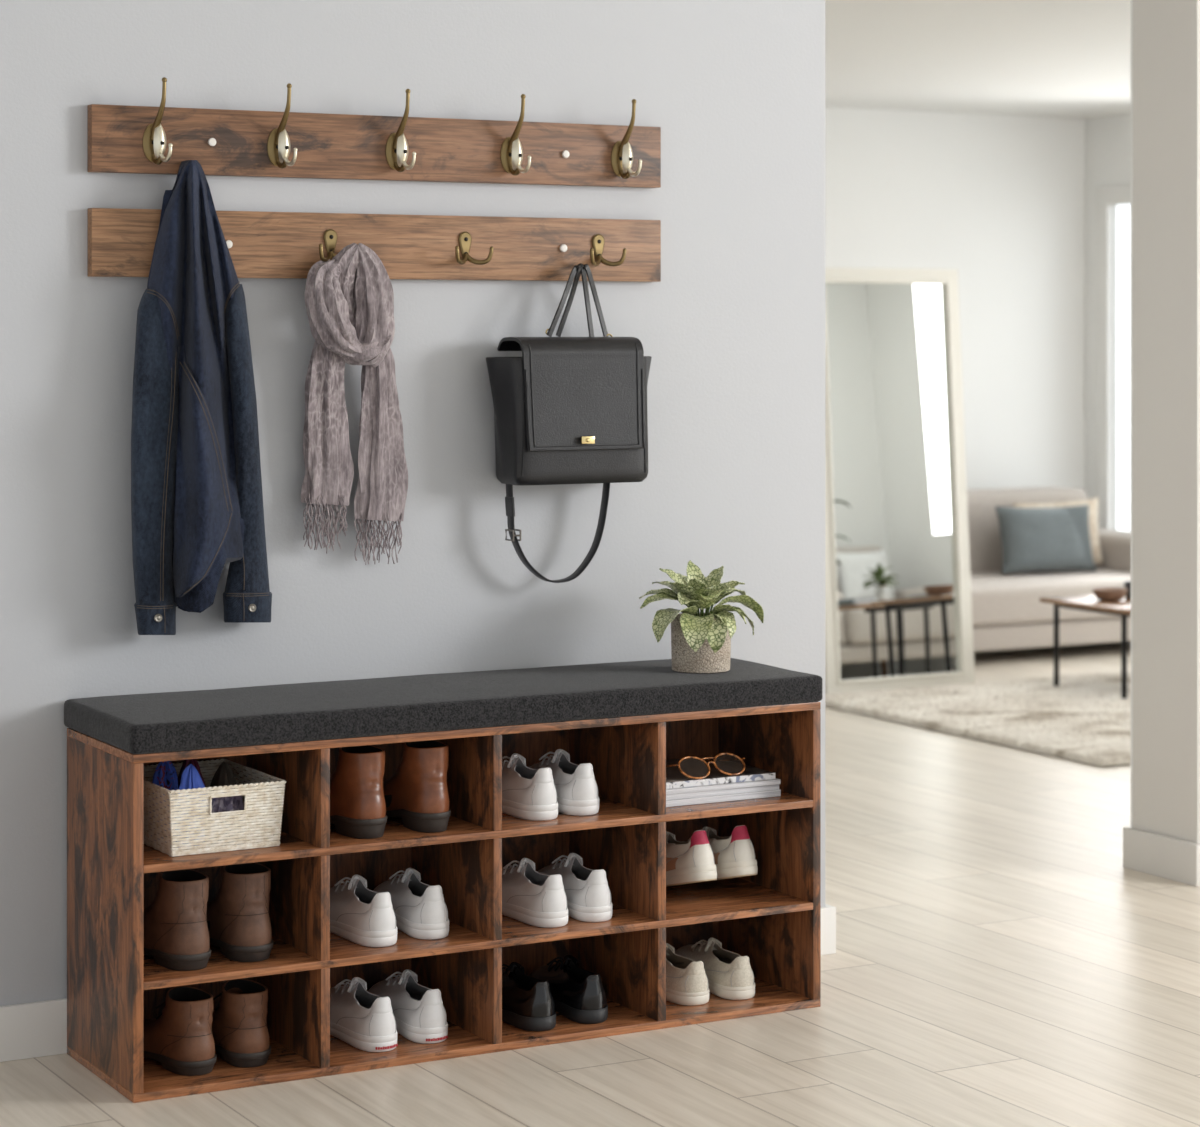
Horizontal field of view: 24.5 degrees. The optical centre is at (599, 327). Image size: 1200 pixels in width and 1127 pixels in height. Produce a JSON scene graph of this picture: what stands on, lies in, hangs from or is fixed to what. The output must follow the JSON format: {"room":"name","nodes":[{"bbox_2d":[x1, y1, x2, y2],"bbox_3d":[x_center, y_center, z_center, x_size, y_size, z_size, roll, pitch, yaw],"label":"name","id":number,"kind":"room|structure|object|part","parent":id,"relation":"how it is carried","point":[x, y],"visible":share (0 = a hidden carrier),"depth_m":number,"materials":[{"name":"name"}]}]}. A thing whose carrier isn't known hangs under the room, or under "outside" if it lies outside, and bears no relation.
{"room":"home entryway","nodes":[
{"label":"home entryway","id":0,"kind":"room"},
{"bbox_2d":[0,0,824,1005],"bbox_3d":[-1.660,-0.125,3.847,4.581,2.450,0.200,0,0,-29],"label":"wall","id":1,"kind":"structure","parent":0,"point":[732,329],"depth_m":4.48,"materials":[{"name":"grey paint"}]},
{"bbox_2d":[88,77,660,187],"bbox_3d":[-0.325,-0.309,4.417,0.997,0.144,0.081,0,0,-29],"label":"rail","id":2,"kind":"object","parent":1,"relation":"attached to","point":[121,138],"visible":1,"depth_m":4.41,"materials":[{"name":"brown wood"}]},
{"bbox_2d":[131,160,271,634],"bbox_3d":[-0.616,0.107,4.252,0.142,0.730,0.222,0,0,28],"label":"denim jacket","id":3,"kind":"object","parent":2,"relation":"hanging from","point":[197,509],"visible":1,"depth_m":4.20,"materials":[{"name":"blue fabric"}]},
{"bbox_3d":[-0.594,0.218,4.196,0.091,0.384,0.095,0,0,-29],"label":"panel","id":4,"kind":"part","parent":3,"relation":"part of","materials":[{"name":"fabric"}]},
{"bbox_2d":[88,208,660,281],"bbox_3d":[-0.330,-0.130,4.426,0.997,0.104,0.061,0,0,-29],"label":"rail","id":5,"kind":"object","parent":1,"relation":"attached to","point":[121,242],"visible":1,"depth_m":4.45,"materials":[{"name":"brown wood"}]},
{"bbox_2d":[301,243,407,564],"bbox_3d":[-0.378,0.123,4.363,0.194,0.511,0.092,0,0,-29],"label":"scarf","id":6,"kind":"object","parent":5,"relation":"hanging from","point":[349,297],"visible":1,"depth_m":4.36,"materials":[{"name":"grey fabric"}]},
{"bbox_2d":[486,263,651,582],"bbox_3d":[-0.042,0.156,4.537,0.309,0.526,0.115,0,0,-29],"label":"handbag","id":7,"kind":"object","parent":5,"relation":"hanging from","point":[568,410],"visible":1,"depth_m":4.50,"materials":[{"name":"black leather"}]},
{"bbox_3d":[-0.053,-0.044,4.540,0.089,0.126,0.026,0,0,-29],"label":"handle","id":8,"kind":"part","parent":7,"relation":"part of","materials":[{"name":"black leather"}]},
{"bbox_3d":[-0.025,-0.042,4.570,0.101,0.127,0.021,0,0,-29],"label":"handle","id":9,"kind":"part","parent":7,"relation":"part of","materials":[{"name":"black leather"}]},
{"bbox_2d":[0,906,835,1061],"bbox_3d":[-1.603,1.059,3.757,4.595,0.082,0.012,0,0,-29],"label":"baseboard","id":10,"kind":"structure","parent":1,"relation":"attached to","point":[31,1029],"depth_m":4.17,"materials":[{"name":"white paint"}]},
{"bbox_2d":[0,641,1199,1126],"bbox_3d":[0.387,1.130,4.397,8.700,0.060,9.600,0,0,-29],"label":"floor","id":11,"kind":"structure","parent":0,"point":[998,961],"depth_m":4.41,"materials":[{"name":"beige wood"}]},
{"bbox_2d":[67,701,820,1102],"bbox_3d":[-0.225,0.853,4.330,1.162,0.494,0.304,0,0,-29],"label":"bench","id":12,"kind":"object","parent":11,"relation":"on","point":[771,917],"visible":0.59,"depth_m":4.25,"materials":[{"name":"brown wood"}]},
{"bbox_3d":[-0.728,0.853,4.055,0.016,0.469,0.304,0,0,-29],"label":"panel","id":13,"kind":"part","parent":12,"relation":"part of","materials":[{"name":"brown wood"}]},
{"bbox_2d":[143,869,210,970],"bbox_3d":[-0.648,0.862,4.098,0.093,0.135,0.254,0,0,-30],"label":"boot","id":14,"kind":"object","parent":12,"relation":"on","point":[175,928],"visible":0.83,"depth_m":4.00,"materials":[{"name":"brown leather"},{"name":"dark rubber"}]},
{"bbox_2d":[143,986,216,1075],"bbox_3d":[-0.642,1.031,4.114,0.090,0.113,0.244,0,0,-32],"label":"boot","id":15,"kind":"object","parent":12,"relation":"on","point":[181,1039],"visible":0.94,"depth_m":4.03,"materials":[{"name":"brown leather"}]},
{"bbox_2d":[143,759,285,856],"bbox_3d":[-0.600,0.715,4.124,0.185,0.097,0.240,0,0,-30],"label":"wicker basket","id":16,"kind":"object","parent":12,"relation":"on","point":[259,831],"visible":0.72,"depth_m":4.03,"materials":[{"name":"beige wicker"}]},
{"bbox_2d":[149,761,178,842],"bbox_3d":[-0.644,0.698,4.101,0.050,0.122,0.057,0,0,6],"label":"folded cloth","id":17,"kind":"object","parent":16,"relation":"in","point":[165,775],"visible":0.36,"depth_m":4.08,"materials":[{"name":"blue fabric"}]},
{"bbox_2d":[174,764,204,847],"bbox_3d":[-0.598,0.700,4.053,0.061,0.119,0.046,0,0,-3],"label":"folded cloth","id":18,"kind":"object","parent":16,"relation":"in","point":[190,778],"visible":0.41,"depth_m":4.05,"materials":[{"name":"blue fabric"}]},
{"bbox_2d":[177,759,205,787],"bbox_3d":[-0.611,0.699,4.144,0.056,0.121,0.059,0,0,21],"label":"folded cloth","id":19,"kind":"object","parent":16,"relation":"in","point":[187,762],"visible":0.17,"depth_m":4.13,"materials":[{"name":"fabric"}]},
{"bbox_2d":[210,761,236,798],"bbox_3d":[-0.566,0.706,4.164,0.040,0.106,0.102,0,0,-29],"label":"folded cloth","id":20,"kind":"object","parent":16,"relation":"in","point":[224,775],"visible":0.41,"depth_m":4.15,"materials":[{"name":"brown fabric"}]},
{"bbox_2d":[205,788,245,845],"bbox_3d":[-0.547,0.717,4.061,0.039,0.084,0.065,0,0,45],"label":"label","id":21,"kind":"object","parent":16,"relation":"in","point":[232,803],"visible":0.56,"depth_m":4.05,"materials":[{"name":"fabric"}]},
{"bbox_2d":[206,862,272,961],"bbox_3d":[-0.558,0.862,4.157,0.093,0.135,0.254,0,0,-28],"label":"boot","id":22,"kind":"object","parent":12,"relation":"on","point":[238,917],"visible":0.9,"depth_m":4.06,"materials":[{"name":"brown leather"}]},
{"bbox_2d":[212,979,270,1067],"bbox_3d":[-0.559,1.031,4.164,0.090,0.113,0.244,0,0,-28],"label":"boot","id":23,"kind":"object","parent":12,"relation":"on","point":[240,1033],"visible":0.88,"depth_m":4.07,"materials":[{"name":"brown leather"}]},
{"bbox_2d":[330,745,386,838],"bbox_3d":[-0.399,0.697,4.230,0.085,0.133,0.250,0,0,-30],"label":"boot","id":24,"kind":"object","parent":12,"relation":"on","point":[357,800],"visible":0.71,"depth_m":4.13,"materials":[{"name":"brown leather"}]},
{"bbox_2d":[330,875,396,946],"bbox_3d":[-0.380,0.885,4.254,0.083,0.088,0.248,0,0,-27],"label":"sneaker","id":25,"kind":"object","parent":12,"relation":"on","point":[360,915],"visible":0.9,"depth_m":4.17,"materials":[{"name":"white leather"}]},
{"bbox_2d":[330,977,397,1051],"bbox_3d":[-0.379,1.043,4.253,0.083,0.088,0.251,0,0,-27],"label":"sneaker","id":26,"kind":"object","parent":12,"relation":"on","point":[362,1019],"visible":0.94,"depth_m":4.17,"materials":[{"name":"white leather"}]},
{"bbox_2d":[376,1044,397,1049],"bbox_3d":[-0.319,1.079,4.147,0.039,0.004,0.007,0,0,-36],"label":"print","id":27,"kind":"object","parent":26,"relation":"on","point":[378,1046],"depth_m":4.14,"materials":[{"name":"red"}]},
{"bbox_2d":[368,969,447,1043],"bbox_3d":[-0.301,1.043,4.304,0.083,0.088,0.251,0,0,-26],"label":"sneaker","id":28,"kind":"object","parent":12,"relation":"on","point":[419,1012],"visible":0.91,"depth_m":4.21,"materials":[{"name":"white leather"}]},
{"bbox_2d":[426,1036,447,1040],"bbox_3d":[-0.246,1.079,4.196,0.039,0.004,0.007,0,0,-35],"label":"print","id":29,"kind":"object","parent":28,"relation":"on","point":[428,1038],"depth_m":4.19,"materials":[{"name":"red"}]},
{"bbox_2d":[373,868,448,939],"bbox_3d":[-0.297,0.885,4.309,0.083,0.088,0.248,0,0,-24],"label":"sneaker","id":30,"kind":"object","parent":12,"relation":"on","point":[420,909],"visible":0.93,"depth_m":4.21,"materials":[{"name":"white leather"}]},
{"bbox_2d":[383,740,450,832],"bbox_3d":[-0.300,0.697,4.285,0.085,0.133,0.250,0,0,-28],"label":"boot","id":31,"kind":"object","parent":12,"relation":"on","point":[417,793],"visible":0.84,"depth_m":4.18,"materials":[{"name":"brown leather"}]},
{"bbox_3d":[-0.296,0.853,4.460,1.132,0.469,0.006,0,0,-29],"label":"panel","id":32,"kind":"part","parent":12,"relation":"part of","materials":[{"name":"brown wood"}]},
{"bbox_2d":[64,658,822,753],"bbox_3d":[-0.226,0.582,4.332,1.170,0.048,0.318,0,0,-29],"label":"bench cushion","id":33,"kind":"object","parent":12,"relation":"on","point":[146,723],"visible":0.98,"depth_m":4.21,"materials":[{"name":"black fabric"}]},
{"bbox_2d":[639,560,763,673],"bbox_3d":[0.164,0.472,4.521,0.219,0.176,0.169,0,0,-29],"label":"potted plant","id":34,"kind":"object","parent":33,"relation":"on","point":[700,641],"visible":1,"depth_m":4.48,"materials":[{"name":"green plant"}]},
{"bbox_3d":[0.165,0.516,4.517,0.099,0.090,0.099,0,0,-29],"label":"pot","id":35,"kind":"part","parent":34,"relation":"part of","materials":[{"name":"stone"}]},
{"bbox_3d":[-0.225,0.612,4.330,1.162,0.012,0.304,0,0,-29],"label":"panel","id":36,"kind":"part","parent":12,"relation":"part of","materials":[{"name":"brown wood"}]},
{"bbox_3d":[-0.225,1.094,4.330,1.162,0.012,0.304,0,0,-29],"label":"panel","id":37,"kind":"part","parent":12,"relation":"part of","materials":[{"name":"brown wood"}]},
{"bbox_2d":[143,792,812,872],"bbox_3d":[-0.223,0.770,4.327,1.132,0.012,0.297,0,0,-29],"label":"shelf","id":38,"kind":"object","parent":12,"relation":"attached to","point":[616,809],"depth_m":4.22,"materials":[{"name":"brown wood"}]},
{"bbox_2d":[143,878,812,989],"bbox_3d":[-0.223,0.936,4.327,1.132,0.012,0.297,0,0,-29],"label":"shelf","id":39,"kind":"object","parent":12,"relation":"attached to","point":[733,898],"depth_m":4.25,"materials":[{"name":"brown wood"}]},
{"bbox_2d":[502,962,555,1031],"bbox_3d":[-0.142,1.045,4.379,0.083,0.084,0.254,0,0,-26],"label":"shoe","id":40,"kind":"object","parent":12,"relation":"on","point":[528,1004],"visible":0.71,"depth_m":4.28,"materials":[{"name":"black leather"}]},
{"bbox_2d":[502,753,557,820],"bbox_3d":[-0.139,0.719,4.387,0.083,0.088,0.248,0,0,-27],"label":"sneaker","id":41,"kind":"object","parent":12,"relation":"on","point":[528,793],"visible":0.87,"depth_m":4.29,"materials":[{"name":"white leather"}]},
{"bbox_2d":[502,858,567,927],"bbox_3d":[-0.124,0.885,4.388,0.083,0.088,0.248,0,0,-28],"label":"sneaker","id":42,"kind":"object","parent":12,"relation":"on","point":[532,897],"visible":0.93,"depth_m":4.30,"materials":[{"name":"white leather"}]},
{"bbox_2d":[529,749,598,815],"bbox_3d":[-0.066,0.719,4.435,0.083,0.088,0.248,0,0,-23],"label":"sneaker","id":43,"kind":"object","parent":12,"relation":"on","point":[576,785],"visible":0.8,"depth_m":4.33,"materials":[{"name":"white leather"}]},
{"bbox_2d":[529,955,607,1023],"bbox_3d":[-0.053,1.045,4.429,0.083,0.084,0.254,0,0,-23],"label":"shoe","id":44,"kind":"object","parent":12,"relation":"on","point":[578,994],"visible":0.91,"depth_m":4.34,"materials":[{"name":"black leather"}]},
{"bbox_2d":[537,853,612,921],"bbox_3d":[-0.045,0.885,4.432,0.083,0.088,0.248,0,0,-23],"label":"sneaker","id":45,"kind":"object","parent":12,"relation":"on","point":[588,894],"visible":0.84,"depth_m":4.33,"materials":[{"name":"white leather"}]},
{"bbox_2d":[666,943,709,1005],"bbox_3d":[0.105,1.048,4.533,0.083,0.078,0.235,0,0,-28],"label":"sneaker","id":46,"kind":"object","parent":12,"relation":"on","point":[686,979],"visible":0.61,"depth_m":4.44,"materials":[{"name":"beige fabric"}]},
{"bbox_2d":[666,830,716,885],"bbox_3d":[0.117,0.869,4.530,0.080,0.115,0.210,0,0,-26],"label":"sneaker","id":47,"kind":"object","parent":12,"relation":"on","point":[692,861],"visible":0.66,"depth_m":4.46,"materials":[{"name":"white leather"}]},
{"bbox_3d":[0.107,0.876,4.496,0.005,0.038,0.068,0,0,-35],"label":"panel","id":48,"kind":"part","parent":47,"relation":"part of","materials":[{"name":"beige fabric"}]},
{"bbox_2d":[675,938,754,999],"bbox_3d":[0.186,1.048,4.572,0.083,0.078,0.235,0,0,-25],"label":"sneaker","id":49,"kind":"object","parent":12,"relation":"on","point":[730,975],"visible":0.85,"depth_m":4.49,"materials":[{"name":"beige fabric"}]},
{"bbox_2d":[688,825,757,881],"bbox_3d":[0.194,0.869,4.576,0.078,0.115,0.210,0,0,-33],"label":"sneaker","id":50,"kind":"object","parent":12,"relation":"on","point":[734,855],"visible":0.68,"depth_m":4.50,"materials":[{"name":"white leather"}]},
{"bbox_3d":[0.178,0.876,4.540,0.003,0.038,0.068,0,0,-32],"label":"panel","id":51,"kind":"part","parent":50,"relation":"part of","materials":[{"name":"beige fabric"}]},
{"bbox_2d":[666,789,780,806],"bbox_3d":[0.146,0.758,4.541,0.225,0.010,0.209,0,0,-29],"label":"magazine","id":52,"kind":"object","parent":12,"relation":"on","point":[769,793],"visible":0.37,"depth_m":4.45,"materials":[{"name":"white paper"}]},
{"bbox_2d":[666,784,778,799],"bbox_3d":[0.145,0.748,4.541,0.223,0.009,0.207,0,0,-29],"label":"magazine","id":53,"kind":"object","parent":52,"relation":"on","point":[766,787],"visible":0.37,"depth_m":4.45,"materials":[{"name":"white paper"}]},
{"bbox_2d":[666,778,780,794],"bbox_3d":[0.148,0.740,4.539,0.222,0.008,0.206,0,0,-28],"label":"magazine","id":54,"kind":"object","parent":53,"relation":"on","point":[775,781],"visible":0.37,"depth_m":4.45,"materials":[{"name":"white paper"}]},
{"bbox_2d":[666,756,774,788],"bbox_3d":[0.145,0.731,4.543,0.212,0.010,0.201,0,0,-29],"label":"magazine","id":55,"kind":"object","parent":54,"relation":"on","point":[675,778],"visible":0.49,"depth_m":4.50,"materials":[{"name":"white paper"}]},
{"bbox_2d":[666,753,744,778],"bbox_3d":[0.152,0.708,4.513,0.142,0.033,0.143,0,0,-32],"label":"sunglasses","id":56,"kind":"object","parent":55,"relation":"on","point":[713,759],"visible":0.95,"depth_m":4.47,"materials":[{"name":"brown plastic"}]},
{"bbox_3d":[0.279,0.853,4.606,0.014,0.469,0.304,0,0,-29],"label":"panel","id":57,"kind":"part","parent":12,"relation":"part of","materials":[{"name":"brown wood"}]},
{"bbox_2d":[825,267,974,693],"bbox_3d":[0.852,0.460,8.472,0.540,1.284,0.269,0,0,-29],"label":"floor mirror","id":58,"kind":"object","parent":11,"relation":"on","point":[898,604],"visible":0.89,"depth_m":8.41,"materials":[{"name":"cream painted wood"},{"name":"silver mirror"}]},
{"bbox_2d":[825,671,1130,766],"bbox_3d":[1.641,1.089,7.905,1.638,0.022,1.388,0,0,-29],"label":"rug","id":59,"kind":"object","parent":11,"relation":"on","point":[1085,718],"visible":0.68,"depth_m":7.79,"materials":[{"name":"beige carpet"}]},
{"bbox_2d":[1039,595,1130,698],"bbox_3d":[1.762,0.945,8.341,0.780,0.264,0.400,0,0,-29],"label":"coffee table","id":60,"kind":"object","parent":59,"relation":"on","point":[1090,603],"visible":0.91,"depth_m":8.17,"materials":[{"name":"brown wood"}]},
{"bbox_3d":[1.373,0.952,8.311,0.016,0.250,0.017,0,0,-29],"label":"leg","id":61,"kind":"part","parent":60,"relation":"part of","materials":[{"name":"black metal"}]},
{"bbox_2d":[1092,587,1127,600],"bbox_3d":[1.520,0.796,8.232,0.106,0.034,0.106,0,0,-29],"label":"bowl","id":62,"kind":"object","parent":60,"relation":"on","point":[1106,593],"visible":1,"depth_m":8.20,"materials":[{"name":"brown"}]},
{"bbox_3d":[1.525,0.952,8.035,0.016,0.250,0.017,0,0,-29],"label":"leg","id":63,"kind":"part","parent":60,"relation":"part of","materials":[{"name":"black metal"}]},
{"bbox_2d":[1124,581,1130,598],"bbox_3d":[1.606,0.789,8.313,0.058,0.048,0.058,0,0,-29],"label":"cup","id":64,"kind":"object","parent":60,"relation":"on","point":[1127,584],"visible":0.36,"depth_m":8.29,"materials":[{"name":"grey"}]},
{"bbox_2d":[967,486,1130,651],"bbox_3d":[1.309,0.835,9.439,1.520,0.530,0.760,0,0,-29],"label":"sofa","id":65,"kind":"object","parent":11,"relation":"on","point":[1008,613],"visible":0.2,"depth_m":9.22,"materials":[{"name":"beige fabric"}]},
{"bbox_2d":[967,486,1086,572],"bbox_3d":[1.199,0.735,9.630,1.130,0.330,0.200,0,0,-29],"label":"cushion","id":66,"kind":"object","parent":65,"relation":"on","point":[985,544],"depth_m":9.61,"materials":[{"name":"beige fabric"}]},
{"bbox_2d":[995,505,1095,574],"bbox_3d":[1.536,0.728,9.513,0.403,0.236,0.113,0,0,-27],"label":"throw pillow","id":67,"kind":"object","parent":65,"relation":"on","point":[1052,538],"visible":1,"depth_m":9.46,"materials":[{"name":"blue fabric"}]},
{"bbox_2d":[970,568,1130,626],"bbox_3d":[1.353,0.910,9.349,1.140,0.125,0.560,0,0,-29],"label":"seat cushion","id":68,"kind":"object","parent":65,"relation":"on","point":[997,599],"depth_m":9.13,"materials":[{"name":"beige fabric"}]},
{"bbox_2d":[1012,497,1103,563],"bbox_3d":[1.605,0.721,9.667,0.372,0.245,0.082,0,0,-25],"label":"throw pillow","id":69,"kind":"object","parent":65,"relation":"on","point":[1093,503],"visible":0.21,"depth_m":9.70,"materials":[{"name":"beige fabric"}]},
{"bbox_3d":[1.893,0.854,9.753,0.195,0.252,0.730,0,0,-29],"label":"armrest","id":70,"kind":"part","parent":65,"relation":"part of","materials":[{"name":"beige fabric"}]},
{"bbox_2d":[825,107,1084,491],"bbox_3d":[0.022,0.131,9.373,4.238,1.938,0.120,0,0,-29],"label":"wall","id":71,"kind":"structure","parent":0,"point":[997,200],"depth_m":10.07,"materials":[{"name":"white paint"}]},
{"bbox_2d":[825,0,1130,118],"bbox_3d":[0.909,-0.808,7.647,4.338,0.060,4.000,0,0,-29],"label":"ceiling","id":72,"kind":"structure","parent":0,"point":[1038,58],"depth_m":7.95,"materials":[{"name":"white paint"}]},
{"bbox_2d":[1085,114,1130,498],"bbox_3d":[2.719,0.131,8.650,0.040,1.938,3.737,0,0,-29],"label":"wall","id":73,"kind":"structure","parent":0,"point":[1108,138],"depth_m":10.24,"materials":[{"name":"white paint"}]},
{"bbox_2d":[1096,185,1130,530],"bbox_3d":[2.186,0.240,9.600,0.044,1.520,1.400,0,0,-29],"label":"window","id":74,"kind":"structure","parent":73,"relation":"in","point":[1113,203],"depth_m":10.14,"materials":[{"name":"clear glass"}]},
{"bbox_2d":[1131,0,1132,827],"bbox_3d":[2.340,0.161,6.316,2.866,1.878,0.006,0,0,-29],"label":"lining","id":75,"kind":"object","parent":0,"point":[1131,0],"visible":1,"depth_m":5.63,"materials":[{"name":"white paint"}]},
{"bbox_2d":[1133,0,1199,843],"bbox_3d":[2.337,-0.125,6.199,2.748,2.450,0.197,0,0,-29],"label":"wall","id":76,"kind":"structure","parent":0,"point":[1166,33],"depth_m":5.54,"materials":[{"name":"white paint"}]},
{"bbox_2d":[1123,827,1199,886],"bbox_3d":[1.125,1.059,5.536,0.014,0.082,0.225,0,0,-29],"label":"baseboard","id":77,"kind":"structure","parent":76,"relation":"attached to","point":[1170,858],"depth_m":5.53,"materials":[{"name":"white paint"}]}
]}

